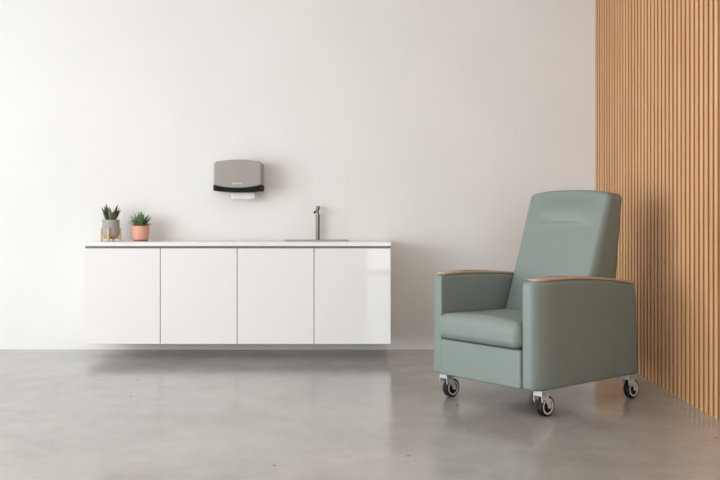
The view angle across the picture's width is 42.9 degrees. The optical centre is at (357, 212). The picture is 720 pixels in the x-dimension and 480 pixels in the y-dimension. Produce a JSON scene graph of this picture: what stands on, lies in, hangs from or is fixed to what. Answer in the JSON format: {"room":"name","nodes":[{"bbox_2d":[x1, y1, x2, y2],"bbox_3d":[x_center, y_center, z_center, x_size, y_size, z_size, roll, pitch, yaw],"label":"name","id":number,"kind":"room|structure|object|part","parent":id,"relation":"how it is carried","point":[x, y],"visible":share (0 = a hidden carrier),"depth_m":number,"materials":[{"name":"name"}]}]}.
{"room":"hospital room","nodes":[
{"label":"hospital room","id":0,"kind":"room"},
{"bbox_2d":[0,0,594,348],"bbox_3d":[-2.309,-0.534,7.760,9.182,3.350,0.200,0,0,0],"label":"wall","id":1,"kind":"structure","parent":0,"point":[431,129],"depth_m":7.66,"materials":[{"name":"white paint"}]},
{"bbox_2d":[84,246,161,343],"bbox_3d":[-1.846,0.641,7.410,0.600,0.765,0.500,0,0,0],"label":"lower cabinet","id":2,"kind":"object","parent":1,"relation":"attached to","point":[122,284],"visible":0.95,"depth_m":7.16,"materials":[{"name":"white laminate"}]},
{"bbox_2d":[161,246,237,343],"bbox_3d":[-1.245,0.641,7.410,0.600,0.765,0.500,0,0,0],"label":"lower cabinet","id":3,"kind":"object","parent":1,"relation":"attached to","point":[199,284],"visible":0.95,"depth_m":7.16,"materials":[{"name":"white laminate"}]},
{"bbox_2d":[213,160,263,191],"bbox_3d":[-0.981,-0.302,7.554,0.397,0.265,0.210,0,0,0],"label":"paper towel dispenser","id":4,"kind":"object","parent":1,"relation":"attached to","point":[231,175],"visible":0.98,"depth_m":7.45,"materials":[{"name":"grey plastic"}]},
{"bbox_2d":[231,192,255,199],"bbox_3d":[-0.945,-0.141,7.553,0.205,0.059,0.013,0,0,0],"label":"paper towel","id":5,"kind":"object","parent":4,"relation":"hanging from","point":[234,195],"visible":1,"depth_m":7.55,"materials":[{"name":"white paper"}]},
{"bbox_2d":[238,246,313,343],"bbox_3d":[-0.644,0.641,7.410,0.600,0.765,0.500,0,0,0],"label":"lower cabinet","id":6,"kind":"object","parent":1,"relation":"attached to","point":[276,283],"visible":0.94,"depth_m":7.16,"materials":[{"name":"white laminate"}]},
{"bbox_2d":[83,240,390,245],"bbox_3d":[-0.945,0.243,7.409,2.405,0.030,0.502,0,0,0],"label":"countertop","id":7,"kind":"structure","parent":6,"relation":"on","point":[104,242],"depth_m":7.16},
{"bbox_2d":[101,228,120,240],"bbox_3d":[-2.020,0.175,7.490,0.127,0.106,0.127,0,0,45],"label":"plant stand","id":8,"kind":"object","parent":7,"relation":"on","point":[108,237],"visible":0.83,"depth_m":7.48,"materials":[{"name":"brown wood"}]},
{"bbox_3d":[-2.020,0.175,7.413,0.017,0.106,0.012,0,0,0],"label":"leg","id":9,"kind":"part","parent":8,"relation":"part of","materials":[{"name":"brown wood"}]},
{"bbox_2d":[101,205,120,236],"bbox_3d":[-2.023,0.060,7.491,0.144,0.274,0.138,0,0,27],"label":"potted plant","id":10,"kind":"object","parent":8,"relation":"on","point":[110,221],"visible":0.98,"depth_m":7.45,"materials":[{"name":"plant"}]},
{"bbox_3d":[-2.020,0.126,7.490,0.138,0.144,0.138,0,0,0],"label":"pot","id":11,"kind":"part","parent":10,"relation":"part of","materials":[{"name":"grey concrete"}]},
{"bbox_2d":[130,211,152,240],"bbox_3d":[-1.782,0.106,7.487,0.196,0.245,0.185,0,0,-26],"label":"potted plant","id":12,"kind":"object","parent":7,"relation":"on","point":[140,230],"visible":0.99,"depth_m":7.44,"materials":[{"name":"green plant"}]},
{"bbox_3d":[-1.776,0.162,7.490,0.140,0.118,0.140,0,0,0],"label":"pot","id":13,"kind":"part","parent":12,"relation":"part of","materials":[{"name":"pink ceramic"}]},
{"bbox_2d":[283,240,348,240],"bbox_3d":[-0.342,0.231,7.473,0.528,0.022,0.205,0,0,0],"label":"sink","id":14,"kind":"object","parent":7,"relation":"in","point":[283,240],"visible":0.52,"depth_m":7.37,"materials":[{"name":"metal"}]},
{"bbox_2d":[314,206,319,239],"bbox_3d":[-0.347,0.085,7.558,0.042,0.286,0.163,0,0,13],"label":"faucet","id":15,"kind":"object","parent":7,"relation":"on","point":[317,207],"visible":0.91,"depth_m":7.60,"materials":[{"name":"metal"}]},
{"bbox_2d":[314,246,390,343],"bbox_3d":[-0.043,0.641,7.410,0.600,0.765,0.500,0,0,0],"label":"lower cabinet","id":16,"kind":"object","parent":1,"relation":"attached to","point":[352,284],"visible":0.98,"depth_m":7.16,"materials":[{"name":"white laminate"}]},
{"bbox_2d":[0,349,719,479],"bbox_3d":[-2.309,1.216,2.230,9.182,0.150,11.460,0,0,0],"label":"floor","id":17,"kind":"structure","parent":0,"point":[66,414],"depth_m":4.94,"materials":[{"name":"concrete"}]},
{"bbox_2d":[434,190,638,416],"bbox_3d":[1.082,0.497,5.670,1.038,1.288,0.868,0,0,-39],"label":"recliner chair","id":18,"kind":"object","parent":17,"relation":"on","point":[563,317],"visible":1,"depth_m":5.50,"materials":[{"name":"green leather"}]},
{"bbox_3d":[0.856,0.681,5.974,0.979,0.619,0.112,0,0,-39],"label":"armrest","id":19,"kind":"part","parent":18,"relation":"part of","materials":[{"name":"green leather"}]},
{"bbox_2d":[439,308,522,348],"bbox_3d":[0.962,0.679,5.573,0.730,0.172,0.644,0,0,-39],"label":"seat cushion","id":20,"kind":"object","parent":18,"relation":"on","point":[482,328],"depth_m":5.36,"materials":[{"name":"green leather"}]},
{"bbox_3d":[0.725,0.878,5.382,0.056,0.218,0.640,0,0,-39],"label":"panel","id":21,"kind":"part","parent":18,"relation":"part of","materials":[{"name":"green leather"}]},
{"bbox_3d":[1.300,0.325,5.847,0.443,0.946,0.638,0,0,-39],"label":"backrest","id":22,"kind":"part","parent":18,"relation":"part of","materials":[{"name":"green leather"}]},
{"bbox_3d":[1.331,0.681,5.386,0.979,0.619,0.112,0,0,-39],"label":"armrest","id":23,"kind":"part","parent":18,"relation":"part of","materials":[{"name":"green leather"}]},
{"bbox_2d":[595,0,719,418],"bbox_3d":[2.132,-0.534,2.080,0.300,3.350,11.160,0,0,0],"label":"wall","id":24,"kind":"structure","parent":0,"point":[657,62],"depth_m":5.87,"materials":[{"name":"brown wood"}]}
]}

